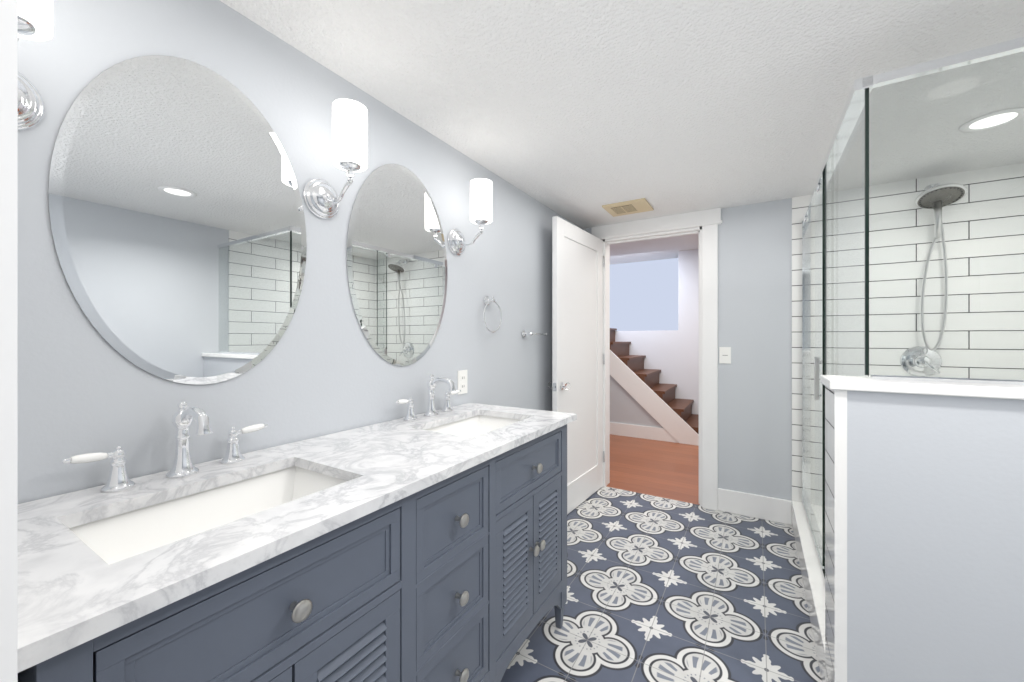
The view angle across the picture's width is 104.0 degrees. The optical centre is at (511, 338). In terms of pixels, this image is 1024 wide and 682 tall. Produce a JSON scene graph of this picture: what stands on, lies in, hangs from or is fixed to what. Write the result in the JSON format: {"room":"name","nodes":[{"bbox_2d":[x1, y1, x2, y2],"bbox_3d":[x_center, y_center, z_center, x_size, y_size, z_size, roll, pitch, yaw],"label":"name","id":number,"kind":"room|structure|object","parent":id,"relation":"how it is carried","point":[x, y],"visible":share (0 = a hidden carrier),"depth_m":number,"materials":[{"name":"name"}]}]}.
{"room":"bathroom","nodes":[
{"label":"bathroom","id":0,"kind":"room"},
{"bbox_2d":[0,0,17,681],"bbox_3d":[-0.737,0.150,0.459,0.760,2.140,0.115,0,0,31],"label":"wall","id":1,"kind":"structure","parent":0,"point":[8,340],"depth_m":0.31,"materials":[{"name":"white paint"}]},
{"bbox_2d":[18,0,52,130],"bbox_3d":[-0.908,-0.565,0.713,0.201,0.326,0.132,0,0,31],"label":"sconce","id":2,"kind":"object","parent":1,"relation":"attached to","point":[35,20],"visible":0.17,"depth_m":0.72,"materials":[{"name":"white glass"}]},
{"bbox_2d":[18,0,582,503],"bbox_3d":[-0.530,0.150,1.623,0.100,2.140,4.417,0,0,31],"label":"wall","id":3,"kind":"structure","parent":0,"point":[318,370],"depth_m":1.22,"materials":[{"name":"grey paint"}]},
{"bbox_2d":[48,55,306,384],"bbox_3d":[-0.809,-0.298,1.060,0.006,0.840,0.554,0,0,31],"label":"mirror","id":4,"kind":"object","parent":3,"relation":"attached to","point":[177,220],"visible":1,"depth_m":1.00,"materials":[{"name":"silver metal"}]},
{"bbox_2d":[303,99,367,218],"bbox_3d":[-0.554,-0.565,1.293,0.201,0.326,0.132,0,0,31],"label":"sconce","id":5,"kind":"object","parent":3,"relation":"attached to","point":[322,198],"visible":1,"depth_m":1.24,"materials":[{"name":"white glass"}]},
{"bbox_2d":[346,164,447,365],"bbox_3d":[-0.446,-0.298,1.656,0.006,0.824,0.544,0,0,31],"label":"mirror","id":6,"kind":"object","parent":3,"relation":"attached to","point":[396,260],"visible":1,"depth_m":1.62,"materials":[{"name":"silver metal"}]},
{"bbox_2d":[458,370,466,394],"bbox_3d":[-0.245,0.217,1.986,0.007,0.116,0.072,0,0,31],"label":"electrical outlet plate","id":7,"kind":"object","parent":3,"relation":"attached to","point":[462,380],"visible":1,"depth_m":1.98,"materials":[{"name":"white plastic"}]},
{"bbox_2d":[448,178,491,255],"bbox_3d":[-0.185,-0.565,1.897,0.201,0.326,0.132,0,0,31],"label":"sconce","id":8,"kind":"object","parent":3,"relation":"attached to","point":[481,202],"visible":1,"depth_m":1.84,"materials":[{"name":"white glass"}]},
{"bbox_2d":[483,296,501,332],"bbox_3d":[-0.115,-0.130,2.155,0.052,0.200,0.173,0,0,31],"label":"towel ring","id":9,"kind":"object","parent":3,"relation":"attached to","point":[487,300],"visible":1,"depth_m":2.15,"materials":[{"name":"silver metal"}]},
{"bbox_2d":[522,330,546,337],"bbox_3d":[0.151,-0.027,2.579,0.065,0.048,0.248,0,0,31],"label":"towel bar","id":10,"kind":"object","parent":3,"relation":"attached to","point":[524,333],"visible":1,"depth_m":2.50,"materials":[{"name":"silver metal"}]},
{"bbox_2d":[220,0,1023,228],"bbox_3d":[0.591,-0.950,0.868,2.800,0.060,4.297,0,0,31],"label":"ceiling","id":11,"kind":"structure","parent":0,"point":[579,113],"depth_m":1.45,"materials":[{"name":"white paint"}]},
{"bbox_2d":[602,198,653,216],"bbox_3d":[0.814,-0.911,2.807,0.290,0.016,0.260,0,0,31],"label":"ceiling vent","id":12,"kind":"object","parent":11,"relation":"in","point":[629,207],"visible":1,"depth_m":2.78,"materials":[{"name":"beige"}]},
{"bbox_2d":[959,108,1023,132],"bbox_3d":[2.030,-0.916,1.690,0.190,0.008,0.190,0,0,31],"label":"recessed light","id":13,"kind":"object","parent":11,"relation":"in","point":[1002,121],"depth_m":1.69,"materials":[{"name":"white paint"}]},
{"bbox_2d":[610,258,677,330],"bbox_3d":[1.669,-0.590,6.538,2.130,1.220,0.100,0,0,31],"label":"wall","id":14,"kind":"structure","parent":0,"point":[643,295],"depth_m":6.24,"materials":[{"name":"white paint"}]},
{"bbox_2d":[610,234,698,264],"bbox_3d":[1.803,-1.230,4.580,4.600,0.060,3.303,0,0,31],"label":"ceiling","id":15,"kind":"structure","parent":0,"point":[652,249],"depth_m":5.35,"materials":[{"name":"white paint"}]},
{"bbox_2d":[615,249,698,414],"bbox_3d":[2.377,0.010,5.520,4.400,2.420,0.100,0,0,31],"label":"wall","id":16,"kind":"structure","parent":0,"point":[688,324],"depth_m":5.49,"materials":[{"name":"white paint"}]},
{"bbox_2d":[501,434,821,681],"bbox_3d":[0.666,1.250,2.815,4.500,0.060,7.500,0,0,31],"label":"floor","id":17,"kind":"structure","parent":0,"point":[660,589],"depth_m":1.92,"materials":[{"name":"tile"}]},
{"bbox_2d":[18,374,566,681],"bbox_3d":[-0.370,0.685,1.215,0.586,1.069,1.478,0,0,31],"label":"bathroom vanity","id":18,"kind":"object","parent":17,"relation":"on","point":[461,576],"visible":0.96,"depth_m":0.91,"materials":[{"name":"grey paint"}]},
{"bbox_2d":[18,403,576,672],"bbox_3d":[-0.371,0.340,1.220,0.579,0.025,1.555,0,0,31],"label":"countertop","id":19,"kind":"structure","parent":18,"relation":"on","point":[74,590],"depth_m":0.74,"materials":[{"name":"stone"}]},
{"bbox_2d":[610,328,698,445],"bbox_3d":[1.347,0.034,5.556,2.625,2.373,0.912,0,0,31],"label":"stairs","id":20,"kind":"structure","parent":17,"relation":"on","point":[645,404],"depth_m":4.96,"materials":[{"name":"brown wood"}]},
{"bbox_2d":[825,386,1023,681],"bbox_3d":[1.471,0.684,0.927,1.160,1.072,0.184,0,0,31],"label":"wall","id":21,"kind":"structure","parent":17,"relation":"on","point":[924,538],"depth_m":1.06,"materials":[{"name":"grey paint"}]},
{"bbox_2d":[792,501,824,681],"bbox_3d":[1.494,1.140,1.920,0.154,0.160,1.535,0,0,31],"label":"sill","id":22,"kind":"structure","parent":21,"relation":"attached to","point":[812,578],"depth_m":1.82,"materials":[{"name":"white stone"}]},
{"bbox_2d":[802,72,885,580],"bbox_3d":[1.463,0.141,1.888,0.058,1.837,1.622,0,0,31],"label":"glass shower door","id":23,"kind":"structure","parent":22,"relation":"on","point":[858,97],"depth_m":1.78,"materials":[{"name":"clear glass"}]},
{"bbox_2d":[820,375,1023,399],"bbox_3d":[1.466,0.134,0.931,1.172,0.028,0.206,0,0,31],"label":"wall cap","id":24,"kind":"object","parent":21,"relation":"on","point":[958,389],"visible":1,"depth_m":1.06,"materials":[{"name":"white stone"}]},
{"bbox_2d":[886,37,1023,384],"bbox_3d":[1.519,0.136,0.918,1.044,1.823,0.024,0,0,31],"label":"glass wall","id":25,"kind":"structure","parent":24,"relation":"on","point":[1013,46],"depth_m":1.10,"materials":[{"name":"clear glass"}]},
{"bbox_2d":[583,198,791,500],"bbox_3d":[1.742,0.010,2.753,2.600,2.420,0.120,0,0,31],"label":"wall","id":26,"kind":"structure","parent":0,"point":[755,335],"depth_m":2.73,"materials":[{"name":"grey paint"}]},
{"bbox_2d":[548,216,603,514],"bbox_3d":[0.491,0.204,2.972,0.165,2.015,0.812,0,0,31],"label":"door","id":27,"kind":"structure","parent":26,"relation":"in","point":[575,384],"depth_m":2.92,"materials":[{"name":"white paint"}]},
{"bbox_2d":[591,208,722,509],"bbox_3d":[1.105,0.150,3.134,0.972,2.140,0.172,0,0,31],"label":"door frame","id":28,"kind":"structure","parent":26,"relation":"attached to","point":[708,221],"depth_m":2.88,"materials":[{"name":"white paint"}]},
{"bbox_2d":[719,347,730,363],"bbox_3d":[1.503,0.120,2.823,0.072,0.116,0.008,0,0,31],"label":"switch plate","id":29,"kind":"object","parent":26,"relation":"attached to","point":[724,355],"visible":1,"depth_m":2.82,"materials":[{"name":"white plastic"}]},
{"bbox_2d":[718,488,791,524],"bbox_3d":[1.647,1.143,2.732,0.432,0.155,0.014,0,0,31],"label":"baseboard","id":30,"kind":"structure","parent":26,"relation":"attached to","point":[758,506],"depth_m":2.71,"materials":[{"name":"white paint"}]},
{"bbox_2d":[792,163,1023,505],"bbox_3d":[2.324,0.150,2.320,1.154,2.140,0.012,0,0,31],"label":"tile","id":31,"kind":"structure","parent":26,"relation":"attached to","point":[799,204],"depth_m":2.31,"materials":[{"name":"white tile"}]},
{"bbox_2d":[900,346,941,375],"bbox_3d":[2.324,0.132,2.262,0.176,0.176,0.086,0,0,31],"label":"shower valve","id":32,"kind":"object","parent":31,"relation":"attached to","point":[914,358],"depth_m":2.28,"materials":[{"name":"silver metal"}]},
{"bbox_2d":[915,183,967,350],"bbox_3d":[2.323,-0.403,2.180,0.196,0.946,0.229,0,0,31],"label":"shower head","id":33,"kind":"object","parent":31,"relation":"attached to","point":[931,190],"depth_m":2.19}
]}

